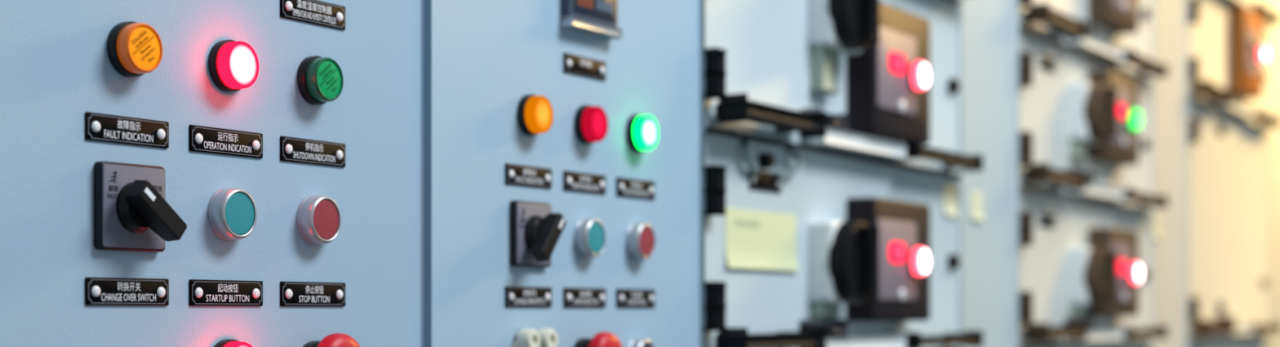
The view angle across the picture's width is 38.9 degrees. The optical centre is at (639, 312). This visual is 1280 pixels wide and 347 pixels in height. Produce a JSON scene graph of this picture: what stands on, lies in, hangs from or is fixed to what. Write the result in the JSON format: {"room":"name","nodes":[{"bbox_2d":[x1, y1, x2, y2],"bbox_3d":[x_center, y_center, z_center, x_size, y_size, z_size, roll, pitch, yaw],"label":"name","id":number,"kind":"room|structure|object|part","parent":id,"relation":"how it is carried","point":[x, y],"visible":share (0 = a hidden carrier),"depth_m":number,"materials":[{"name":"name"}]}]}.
{"room":"electrical room","nodes":[
{"label":"electrical room","id":0,"kind":"room"},
{"bbox_3d":[1.979,1.650,1.160,5.300,0.100,10.000,0,0,30],"label":"floor","id":1,"kind":"structure","parent":0,"visible":0},
{"bbox_2d":[0,0,423,346],"bbox_3d":[-0.486,0.420,1.177,0.631,2.364,0.385,0,0,30],"label":"control panel","id":2,"kind":"object","parent":1,"relation":"on","point":[56,68],"depth_m":1.03,"materials":[{"name":"blue paint"}]},
{"bbox_2d":[84,276,168,305],"bbox_3d":[-0.273,-0.011,0.970,0.003,0.015,0.059,0,0,30],"label":"nameplate","id":3,"kind":"object","parent":2,"relation":"attached to","point":[98,291],"visible":1,"depth_m":0.97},
{"bbox_2d":[84,111,168,148],"bbox_3d":[-0.273,-0.097,0.970,0.003,0.015,0.059,0,0,30],"label":"nameplate","id":4,"kind":"object","parent":2,"relation":"attached to","point":[103,127],"visible":1,"depth_m":0.97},
{"bbox_2d":[106,21,162,77],"bbox_3d":[-0.269,-0.141,0.968,0.014,0.029,0.029,0,0,30],"label":"indicator light","id":5,"kind":"object","parent":2,"relation":"attached to","point":[134,49],"visible":1,"depth_m":0.96,"materials":[{"name":"orange plastic"}]},
{"bbox_2d":[93,160,186,252],"bbox_3d":[-0.264,-0.056,0.965,0.025,0.046,0.047,0,0,30],"label":"switch","id":6,"kind":"object","parent":2,"relation":"attached to","point":[132,212],"visible":1,"depth_m":0.96,"materials":[{"name":"black plastic"}]},
{"bbox_3d":[-0.258,-0.054,0.964,0.013,0.032,0.037,0,0,30],"label":"handle","id":7,"kind":"part","parent":6,"relation":"part of","materials":[{"name":"black plastic"}]},
{"bbox_2d":[188,124,262,158],"bbox_3d":[-0.235,-0.097,1.036,0.003,0.015,0.059,0,0,30],"label":"nameplate","id":8,"kind":"object","parent":2,"relation":"attached to","point":[202,139],"visible":1,"depth_m":1.03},
{"bbox_2d":[188,279,262,306],"bbox_3d":[-0.235,-0.011,1.036,0.003,0.015,0.059,0,0,30],"label":"nameplate","id":9,"kind":"object","parent":2,"relation":"attached to","point":[201,291],"visible":1,"depth_m":1.03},
{"bbox_3d":[-0.232,-0.056,1.034,0.011,0.030,0.030,0,0,30],"label":"push button","id":10,"kind":"part","parent":2,"relation":"part of","materials":[{"name":"teal plastic"}]},
{"bbox_2d":[208,40,258,92],"bbox_3d":[-0.231,-0.141,1.033,0.014,0.029,0.029,0,0,30],"label":"indicator light","id":11,"kind":"object","parent":2,"relation":"attached to","point":[233,65],"visible":1,"depth_m":1.03,"materials":[{"name":"red plastic"}]},
{"bbox_2d":[213,338,253,346],"bbox_3d":[-0.231,0.030,1.033,0.014,0.029,0.029,0,0,30],"label":"indicator light","id":12,"kind":"object","parent":2,"relation":"attached to","point":[226,342],"visible":1,"depth_m":1.03,"materials":[{"name":"red plastic"}]},
{"bbox_2d":[280,136,345,167],"bbox_3d":[-0.198,-0.097,1.100,0.003,0.015,0.059,0,0,30],"label":"nameplate","id":13,"kind":"object","parent":2,"relation":"attached to","point":[294,149],"visible":1,"depth_m":1.10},
{"bbox_2d":[280,281,345,306],"bbox_3d":[-0.198,-0.011,1.100,0.003,0.015,0.059,0,0,30],"label":"nameplate","id":14,"kind":"object","parent":2,"relation":"attached to","point":[291,293],"visible":1,"depth_m":1.10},
{"bbox_2d":[280,0,345,30],"bbox_3d":[-0.198,-0.182,1.100,0.003,0.015,0.059,0,0,30],"label":"nameplate","id":15,"kind":"object","parent":2,"relation":"attached to","point":[311,11],"visible":1,"depth_m":1.10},
{"bbox_3d":[-0.194,-0.056,1.098,0.011,0.030,0.030,0,0,30],"label":"push button","id":16,"kind":"part","parent":2,"relation":"part of","materials":[{"name":"red plastic"}]},
{"bbox_2d":[297,55,343,105],"bbox_3d":[-0.193,-0.141,1.098,0.014,0.029,0.029,0,0,30],"label":"indicator light","id":17,"kind":"object","parent":2,"relation":"attached to","point":[320,80],"visible":1,"depth_m":1.09,"materials":[{"name":"green plastic"}]},
{"bbox_3d":[-0.186,0.033,1.094,0.029,0.040,0.040,0,0,30],"label":"emergency stop button","id":18,"kind":"part","parent":2,"relation":"part of","materials":[{"name":"red plastic"}]},
{"bbox_2d":[423,0,701,346],"bbox_3d":[-0.292,0.420,1.508,0.631,2.364,0.384,0,0,30],"label":"control panel","id":19,"kind":"object","parent":1,"relation":"on","point":[481,57],"depth_m":1.34,"materials":[{"name":"blue paint"}]},
{"bbox_2d":[504,286,551,306],"bbox_3d":[-0.079,-0.011,1.303,0.003,0.015,0.059,0,0,30],"label":"nameplate","id":20,"kind":"object","parent":19,"relation":"attached to","point":[514,296],"visible":1,"depth_m":1.30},
{"bbox_2d":[504,163,551,188],"bbox_3d":[-0.079,-0.098,1.303,0.003,0.015,0.059,0,0,30],"label":"nameplate","id":21,"kind":"object","parent":19,"relation":"attached to","point":[514,174],"visible":1,"depth_m":1.30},
{"bbox_2d":[517,94,553,135],"bbox_3d":[-0.074,-0.141,1.300,0.014,0.029,0.029,0,0,30],"label":"indicator light","id":22,"kind":"object","parent":19,"relation":"attached to","point":[535,113],"visible":1,"depth_m":1.29,"materials":[{"name":"orange plastic"}]},
{"bbox_2d":[512,328,558,346],"bbox_3d":[-0.075,0.024,1.300,0.014,0.024,0.040,0,0,30],"label":"lock","id":23,"kind":"object","parent":19,"relation":"attached to","point":[526,337],"visible":1,"depth_m":1.29,"materials":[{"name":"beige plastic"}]},
{"bbox_3d":[-0.079,0.028,1.303,0.004,0.016,0.040,0,0,30],"label":"plate","id":24,"kind":"part","parent":23,"relation":"part of","materials":[{"name":"plastic"}]},
{"bbox_2d":[509,200,566,266],"bbox_3d":[-0.070,-0.056,1.297,0.025,0.046,0.047,0,0,30],"label":"switch","id":25,"kind":"object","parent":19,"relation":"attached to","point":[535,231],"visible":1,"depth_m":1.29,"materials":[{"name":"black plastic"}]},
{"bbox_3d":[-0.066,-0.053,1.293,0.013,0.036,0.032,0,0,30],"label":"handle","id":26,"kind":"part","parent":25,"relation":"part of","materials":[{"name":"black plastic"}]},
{"bbox_2d":[563,53,605,80],"bbox_3d":[-0.041,-0.185,1.369,0.003,0.015,0.059,0,0,30],"label":"nameplate","id":27,"kind":"object","parent":19,"relation":"attached to","point":[575,64],"visible":1,"depth_m":1.37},
{"bbox_2d":[563,170,605,194],"bbox_3d":[-0.041,-0.098,1.369,0.003,0.015,0.059,0,0,30],"label":"nameplate","id":28,"kind":"object","parent":19,"relation":"attached to","point":[575,181],"visible":1,"depth_m":1.37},
{"bbox_2d":[563,287,605,306],"bbox_3d":[-0.041,-0.011,1.369,0.003,0.015,0.059,0,0,30],"label":"nameplate","id":29,"kind":"object","parent":19,"relation":"attached to","point":[572,296],"visible":1,"depth_m":1.37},
{"bbox_3d":[-0.037,-0.056,1.366,0.011,0.030,0.030,0,0,30],"label":"push button","id":30,"kind":"part","parent":19,"relation":"part of","materials":[{"name":"teal plastic"}]},
{"bbox_2d":[560,0,622,39],"bbox_3d":[-0.037,-0.247,1.368,0.012,0.072,0.072,0,0,30],"label":"controller","id":31,"kind":"object","parent":19,"relation":"attached to","point":[597,17],"visible":1,"depth_m":1.36,"materials":[{"name":"silver metal"}]},
{"bbox_3d":[-0.038,-0.248,1.369,0.008,0.070,0.070,0,0,30],"label":"frame","id":32,"kind":"part","parent":31,"relation":"part of","materials":[{"name":"grey metal"}]},
{"bbox_3d":[-0.037,-0.214,1.368,0.012,0.008,0.072,0,0,30],"label":"trim","id":33,"kind":"part","parent":31,"relation":"part of","materials":[{"name":"silver metal"}]},
{"bbox_2d":[574,104,608,144],"bbox_3d":[-0.036,-0.141,1.366,0.014,0.029,0.029,0,0,30],"label":"indicator light","id":34,"kind":"object","parent":19,"relation":"attached to","point":[591,122],"visible":1,"depth_m":1.36,"materials":[{"name":"red plastic"}]},
{"bbox_3d":[-0.031,0.035,1.359,0.029,0.040,0.040,0,0,30],"label":"emergency stop button","id":35,"kind":"part","parent":19,"relation":"part of","materials":[{"name":"red plastic"}]},
{"bbox_2d":[616,288,654,307],"bbox_3d":[-0.003,-0.011,1.434,0.003,0.015,0.059,0,0,30],"label":"nameplate","id":36,"kind":"object","parent":19,"relation":"attached to","point":[625,298],"visible":1,"depth_m":1.43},
{"bbox_2d":[616,177,654,199],"bbox_3d":[-0.003,-0.098,1.434,0.003,0.015,0.059,0,0,30],"label":"nameplate","id":37,"kind":"object","parent":19,"relation":"attached to","point":[625,187],"visible":1,"depth_m":1.43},
{"bbox_3d":[0.001,-0.056,1.432,0.011,0.030,0.030,0,0,30],"label":"push button","id":38,"kind":"part","parent":19,"relation":"part of","materials":[{"name":"red plastic"}]},
{"bbox_3d":[0.001,0.035,1.432,0.011,0.030,0.030,0,0,30],"label":"push button","id":39,"kind":"part","parent":19,"relation":"part of","materials":[{"name":"silver metal"}]},
{"bbox_2d":[626,114,657,151],"bbox_3d":[0.002,-0.141,1.431,0.014,0.029,0.029,0,0,30],"label":"indicator light","id":40,"kind":"object","parent":19,"relation":"attached to","point":[642,131],"visible":1,"depth_m":1.42,"materials":[{"name":"green plastic"}]},
{"bbox_2d":[701,0,1017,346],"bbox_3d":[0.021,0.421,2.021,0.655,2.363,0.818,0,0,30],"label":"tall cabinet","id":41,"kind":"object","parent":1,"relation":"on","point":[755,54],"depth_m":1.72,"materials":[{"name":"paint"}]},
{"bbox_2d":[725,207,799,271],"bbox_3d":[0.111,-0.065,1.627,0.003,0.052,0.141,0,0,30],"label":"sticky note","id":42,"kind":"object","parent":41,"relation":"attached to","point":[754,239],"visible":1,"depth_m":1.62,"materials":[{"name":"yellow paper"}]},
{"bbox_3d":[0.113,0.025,1.602,0.040,0.024,0.170,0,0,30],"label":"pull handle","id":43,"kind":"part","parent":41,"relation":"part of","materials":[{"name":"black plastic"}]},
{"bbox_3d":[0.113,-0.172,1.602,0.040,0.024,0.170,0,0,30],"label":"pull handle","id":44,"kind":"part","parent":41,"relation":"part of","materials":[{"name":"black plastic"}]},
{"bbox_2d":[742,139,802,193],"bbox_3d":[0.117,-0.131,1.631,0.012,0.044,0.113,0,0,30],"label":"latch","id":45,"kind":"object","parent":41,"relation":"attached to","point":[760,180],"visible":1,"depth_m":1.62,"materials":[{"name":"black metal"}]},
{"bbox_3d":[0.113,-0.118,1.633,0.001,0.018,0.064,0,0,30],"label":"plate","id":46,"kind":"part","parent":45,"relation":"part of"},
{"bbox_3d":[0.199,-0.055,1.801,0.024,0.197,0.614,0,0,30],"label":"drawer","id":47,"kind":"part","parent":41,"relation":"part of","materials":[{"name":"paint"}]},
{"bbox_3d":[0.199,-0.252,1.801,0.024,0.197,0.614,0,0,30],"label":"drawer","id":48,"kind":"part","parent":41,"relation":"part of","materials":[{"name":"paint"}]},
{"bbox_3d":[0.208,-0.154,1.791,0.009,0.006,0.603,0,0,30],"label":"sill rail","id":49,"kind":"part","parent":41,"relation":"part of","materials":[{"name":"metal"}]},
{"bbox_3d":[0.200,-0.041,1.733,0.055,0.092,0.079,0,0,30],"label":"breaker handle","id":50,"kind":"part","parent":41,"relation":"part of","materials":[{"name":"black plastic"}]},
{"bbox_3d":[0.200,-0.269,1.733,0.055,0.120,0.079,0,0,30],"label":"breaker handle","id":51,"kind":"part","parent":41,"relation":"part of","materials":[{"name":"black plastic"}]},
{"bbox_2d":[846,0,930,145],"bbox_3d":[0.262,-0.241,1.844,0.046,0.132,0.152,0,0,30],"label":"control module","id":52,"kind":"object","parent":41,"relation":"on","point":[888,82],"visible":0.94,"depth_m":1.81,"materials":[{"name":"brown plastic"}]},
{"bbox_2d":[907,61,928,91],"bbox_3d":[0.284,-0.241,1.854,0.017,0.031,0.031,0,0,30],"label":"lamp","id":53,"kind":"object","parent":52,"relation":"attached to","point":[917,71],"depth_m":1.84,"materials":[{"name":"red plastic"}]},
{"bbox_2d":[846,196,930,321],"bbox_3d":[0.262,-0.052,1.844,0.046,0.122,0.152,0,0,30],"label":"control module","id":54,"kind":"object","parent":41,"relation":"on","point":[904,227],"visible":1,"depth_m":1.82,"materials":[{"name":"brown plastic"}]},
{"bbox_2d":[907,246,928,276],"bbox_3d":[0.284,-0.052,1.854,0.017,0.031,0.031,0,0,30],"label":"lamp","id":55,"kind":"object","parent":54,"relation":"attached to","point":[917,256],"depth_m":1.84,"materials":[{"name":"red plastic"}]},
{"bbox_3d":[0.320,0.030,1.958,0.038,0.018,0.199,0,0,30],"label":"handle","id":56,"kind":"part","parent":41,"relation":"part of","materials":[{"name":"black plastic"}]},
{"bbox_3d":[0.320,-0.167,1.958,0.038,0.018,0.199,0,0,30],"label":"handle","id":57,"kind":"part","parent":41,"relation":"part of","materials":[{"name":"black plastic"}]},
{"bbox_2d":[943,182,959,217],"bbox_3d":[0.350,-0.126,2.037,0.003,0.036,0.040,0,0,30],"label":"sticky note","id":58,"kind":"object","parent":41,"relation":"attached to","point":[949,190],"visible":1,"depth_m":2.04,"materials":[{"name":"paper"}]},
{"bbox_3d":[0.353,-0.254,2.035,0.010,0.018,0.018,0,0,30],"label":"lock knob","id":59,"kind":"part","parent":41,"relation":"part of","materials":[{"name":"black plastic"}]},
{"bbox_3d":[0.353,-0.057,2.035,0.010,0.018,0.018,0,0,30],"label":"lock knob","id":60,"kind":"part","parent":41,"relation":"part of","materials":[{"name":"black plastic"}]},
{"bbox_3d":[0.208,-0.351,1.791,0.009,0.006,0.603,0,0,30],"label":"sill rail","id":61,"kind":"part","parent":41,"relation":"part of","materials":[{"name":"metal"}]},
{"bbox_2d":[970,190,985,221],"bbox_3d":[0.394,-0.124,2.112,0.003,0.034,0.040,0,0,30],"label":"sticky note","id":62,"kind":"object","parent":41,"relation":"attached to","point":[976,197],"visible":1,"depth_m":2.11,"materials":[{"name":"paper"}]},
{"bbox_3d":[0.405,0.370,2.154,0.024,2.254,0.201,0,0,30],"label":"cable door","id":63,"kind":"part","parent":41,"relation":"part of","materials":[{"name":"paint"}]},
{"bbox_2d":[1017,0,1187,346],"bbox_3d":[0.445,0.421,2.748,0.655,2.363,0.863,0,0,30],"label":"tall cabinet","id":64,"kind":"object","parent":1,"relation":"on","point":[1082,194],"depth_m":2.44,"materials":[{"name":"beige paint"}]},
{"bbox_2d":[1039,53,1055,74],"bbox_3d":[0.527,-0.320,2.340,0.003,0.018,0.064,0,0,30],"label":"nameplate","id":65,"kind":"object","parent":64,"relation":"attached to","point":[1046,64],"visible":1,"depth_m":2.34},
{"bbox_2d":[1039,212,1055,228],"bbox_3d":[0.527,-0.118,2.340,0.003,0.018,0.064,0,0,30],"label":"nameplate","id":66,"kind":"object","parent":64,"relation":"attached to","point":[1046,220],"visible":1,"depth_m":2.34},
{"bbox_3d":[0.526,-0.172,2.309,0.040,0.024,0.170,0,0,30],"label":"pull handle","id":67,"kind":"part","parent":64,"relation":"part of","materials":[{"name":"brown metal"}]},
{"bbox_3d":[0.526,-0.369,2.309,0.040,0.024,0.170,0,0,30],"label":"pull handle","id":68,"kind":"part","parent":64,"relation":"part of","materials":[{"name":"brown metal"}]},
{"bbox_3d":[0.526,0.025,2.309,0.040,0.024,0.170,0,0,30],"label":"pull handle","id":69,"kind":"part","parent":64,"relation":"part of","materials":[{"name":"brown metal"}]},
{"bbox_3d":[0.622,-0.351,2.498,0.009,0.006,0.603,0,0,30],"label":"sill rail","id":70,"kind":"part","parent":64,"relation":"part of","materials":[{"name":"metal"}]},
{"bbox_3d":[0.622,-0.154,2.498,0.009,0.006,0.603,0,0,30],"label":"sill rail","id":71,"kind":"part","parent":64,"relation":"part of","materials":[{"name":"metal"}]},
{"bbox_3d":[0.622,0.043,2.498,0.009,0.006,0.603,0,0,30],"label":"sill rail","id":72,"kind":"part","parent":64,"relation":"part of","materials":[{"name":"metal"}]},
{"bbox_3d":[0.618,-0.449,2.520,0.024,0.197,0.641,0,0,30],"label":"drawer","id":73,"kind":"part","parent":64,"relation":"part of","materials":[{"name":"beige paint"}]},
{"bbox_3d":[0.618,-0.252,2.520,0.024,0.197,0.641,0,0,30],"label":"drawer","id":74,"kind":"part","parent":64,"relation":"part of","materials":[{"name":"beige paint"}]},
{"bbox_3d":[0.618,-0.055,2.520,0.024,0.197,0.641,0,0,30],"label":"drawer","id":75,"kind":"part","parent":64,"relation":"part of","materials":[{"name":"beige paint"}]},
{"bbox_3d":[0.613,-0.041,2.440,0.055,0.092,0.079,0,0,30],"label":"breaker handle","id":76,"kind":"part","parent":64,"relation":"part of","materials":[{"name":"black plastic"}]},
{"bbox_3d":[0.613,-0.257,2.440,0.055,0.100,0.079,0,0,30],"label":"breaker handle","id":77,"kind":"part","parent":64,"relation":"part of","materials":[{"name":"black plastic"}]},
{"bbox_3d":[0.618,0.142,2.520,0.024,0.197,0.641,0,0,30],"label":"drawer","id":78,"kind":"part","parent":64,"relation":"part of","materials":[{"name":"beige paint"}]},
{"bbox_2d":[1088,0,1138,35],"bbox_3d":[0.675,-0.462,2.551,0.046,0.122,0.152,0,0,30],"label":"control module","id":79,"kind":"object","parent":64,"relation":"attached to","point":[1118,17],"visible":1,"depth_m":2.52,"materials":[{"name":"brown metal"}]},
{"bbox_2d":[1088,69,1141,166],"bbox_3d":[0.675,-0.272,2.551,0.046,0.122,0.152,0,0,30],"label":"control module","id":80,"kind":"object","parent":64,"relation":"attached to","point":[1122,149],"visible":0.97,"depth_m":2.53,"materials":[{"name":"brown plastic"}]},
{"bbox_2d":[1127,108,1141,130],"bbox_3d":[0.698,-0.272,2.561,0.017,0.031,0.031,0,0,30],"label":"lamp","id":81,"kind":"object","parent":80,"relation":"attached to","point":[1134,116],"depth_m":2.55,"materials":[{"name":"green plastic"}]},
{"bbox_2d":[1088,226,1141,315],"bbox_3d":[0.675,-0.056,2.551,0.046,0.122,0.152,0,0,30],"label":"control module","id":82,"kind":"object","parent":64,"relation":"on","point":[1126,242],"visible":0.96,"depth_m":2.53,"materials":[{"name":"brown plastic"}]},
{"bbox_2d":[1127,262,1141,284],"bbox_3d":[0.698,-0.056,2.561,0.017,0.031,0.031,0,0,30],"label":"lamp","id":83,"kind":"object","parent":82,"relation":"attached to","point":[1134,269],"depth_m":2.55,"materials":[{"name":"red plastic"}]},
{"bbox_3d":[0.733,-0.364,2.665,0.038,0.018,0.199,0,0,30],"label":"handle","id":84,"kind":"part","parent":64,"relation":"part of","materials":[{"name":"brown metal"}]},
{"bbox_3d":[0.733,0.030,2.665,0.038,0.018,0.199,0,0,30],"label":"handle","id":85,"kind":"part","parent":64,"relation":"part of","materials":[{"name":"brown metal"}]},
{"bbox_3d":[0.766,-0.451,2.742,0.010,0.018,0.018,0,0,30],"label":"lock knob","id":86,"kind":"part","parent":64,"relation":"part of","materials":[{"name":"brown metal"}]},
{"bbox_3d":[0.733,-0.167,2.665,0.038,0.018,0.199,0,0,30],"label":"handle","id":87,"kind":"part","parent":64,"relation":"part of","materials":[{"name":"brown metal"}]},
{"bbox_3d":[0.766,-0.254,2.742,0.010,0.018,0.018,0,0,30],"label":"lock knob","id":88,"kind":"part","parent":64,"relation":"part of","materials":[{"name":"metal"}]},
{"bbox_3d":[0.766,-0.057,2.742,0.010,0.018,0.018,0,0,30],"label":"lock knob","id":89,"kind":"part","parent":64,"relation":"part of","materials":[{"name":"metal"}]},
{"bbox_2d":[1154,214,1162,239],"bbox_3d":[0.803,-0.132,2.813,0.003,0.036,0.045,0,0,30],"label":"sticky note","id":90,"kind":"object","parent":64,"relation":"attached to","point":[1157,234],"visible":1,"depth_m":2.81,"materials":[{"name":"paper"}]},
{"bbox_3d":[0.836,0.370,2.892,0.024,2.254,0.219,0,0,30],"label":"cable door","id":91,"kind":"part","parent":64,"relation":"part of","materials":[{"name":"beige paint"}]},
{"bbox_2d":[1187,0,1279,346],"bbox_3d":[0.869,0.420,3.488,0.639,2.364,0.840,0,0,30],"label":"tall cabinet","id":92,"kind":"object","parent":1,"relation":"on","point":[1233,180],"visible":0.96,"depth_m":3.23,"materials":[{"name":"beige paint"}]},
{"bbox_3d":[0.962,-0.369,3.055,0.040,0.024,0.170,0,0,30],"label":"pull handle","id":93,"kind":"part","parent":92,"relation":"part of","materials":[{"name":"plastic"}]},
{"bbox_3d":[0.962,0.025,3.055,0.040,0.024,0.170,0,0,30],"label":"pull handle","id":94,"kind":"part","parent":92,"relation":"part of","materials":[{"name":"plastic"}]},
{"bbox_2d":[1216,123,1226,137],"bbox_3d":[1.023,-0.320,3.189,0.003,0.018,0.064,0,0,30],"label":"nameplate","id":95,"kind":"object","parent":92,"relation":"attached to","point":[1220,130],"visible":1,"depth_m":3.19,"materials":[{"name":"beige"}]},
{"bbox_2d":[1216,302,1226,312],"bbox_3d":[1.023,-0.008,3.189,0.003,0.018,0.064,0,0,30],"label":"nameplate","id":96,"kind":"object","parent":92,"relation":"on","point":[1220,307],"visible":1,"depth_m":3.19,"materials":[{"name":"beige"}]},
{"bbox_3d":[1.054,-0.449,3.266,0.024,0.197,0.641,0,0,30],"label":"drawer","id":97,"kind":"part","parent":92,"relation":"part of","materials":[{"name":"beige paint"}]},
{"bbox_3d":[1.054,-0.153,3.266,0.024,0.394,0.641,0,0,30],"label":"drawer","id":98,"kind":"part","parent":92,"relation":"part of","materials":[{"name":"beige paint"}]},
{"bbox_3d":[1.054,0.142,3.266,0.024,0.197,0.641,0,0,30],"label":"drawer","id":99,"kind":"part","parent":92,"relation":"part of","materials":[{"name":"beige paint"}]},
{"bbox_3d":[1.057,-0.351,3.244,0.009,0.006,0.603,0,0,30],"label":"sill rail","id":100,"kind":"part","parent":92,"relation":"part of","materials":[{"name":"metal"}]},
{"bbox_3d":[1.057,0.043,3.244,0.009,0.006,0.603,0,0,30],"label":"sill rail","id":101,"kind":"part","parent":92,"relation":"part of","materials":[{"name":"metal"}]},
{"bbox_3d":[1.057,-0.548,3.244,0.009,0.006,0.603,0,0,30],"label":"sill rail","id":102,"kind":"part","parent":92,"relation":"part of","materials":[{"name":"metal"}]},
{"bbox_2d":[1228,6,1266,99],"bbox_3d":[1.111,-0.470,3.297,0.046,0.150,0.152,0,0,30],"label":"control module","id":103,"kind":"object","parent":92,"relation":"attached to","point":[1247,54],"visible":1,"depth_m":3.24,"materials":[{"name":"plastic"}]},
{"bbox_2d":[1256,45,1266,62],"bbox_3d":[1.133,-0.470,3.307,0.017,0.031,0.031,0,0,30],"label":"lamp","id":104,"kind":"object","parent":103,"relation":"attached to","point":[1261,51],"depth_m":3.30,"materials":[{"name":"plastic"}]},
{"bbox_3d":[1.054,-0.646,3.266,0.024,0.197,0.641,0,0,30],"label":"drawer","id":105,"kind":"part","parent":92,"relation":"part of","materials":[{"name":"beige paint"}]},
{"bbox_3d":[1.169,0.030,3.411,0.038,0.018,0.199,0,0,30],"label":"handle","id":106,"kind":"part","parent":92,"relation":"part of","materials":[{"name":"plastic"}]},
{"bbox_3d":[1.202,-0.057,3.488,0.010,0.018,0.018,0,0,30],"label":"lock knob","id":107,"kind":"part","parent":92,"relation":"part of","materials":[{"name":"plastic"}]},
{"bbox_3d":[1.202,-0.451,3.488,0.010,0.018,0.018,0,0,30],"label":"lock knob","id":108,"kind":"part","parent":92,"relation":"part of","materials":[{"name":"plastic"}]},
{"bbox_3d":[1.169,-0.561,3.411,0.038,0.018,0.199,0,0,30],"label":"handle","id":109,"kind":"part","parent":92,"relation":"part of","materials":[{"name":"plastic"}]},
{"bbox_3d":[1.169,-0.364,3.411,0.038,0.018,0.199,0,0,30],"label":"handle","id":110,"kind":"part","parent":92,"relation":"part of","materials":[{"name":"plastic"}]},
{"bbox_3d":[1.266,0.370,3.627,0.024,2.254,0.195,0,0,30],"label":"cable door","id":111,"kind":"part","parent":92,"relation":"part of","materials":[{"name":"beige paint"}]}
]}

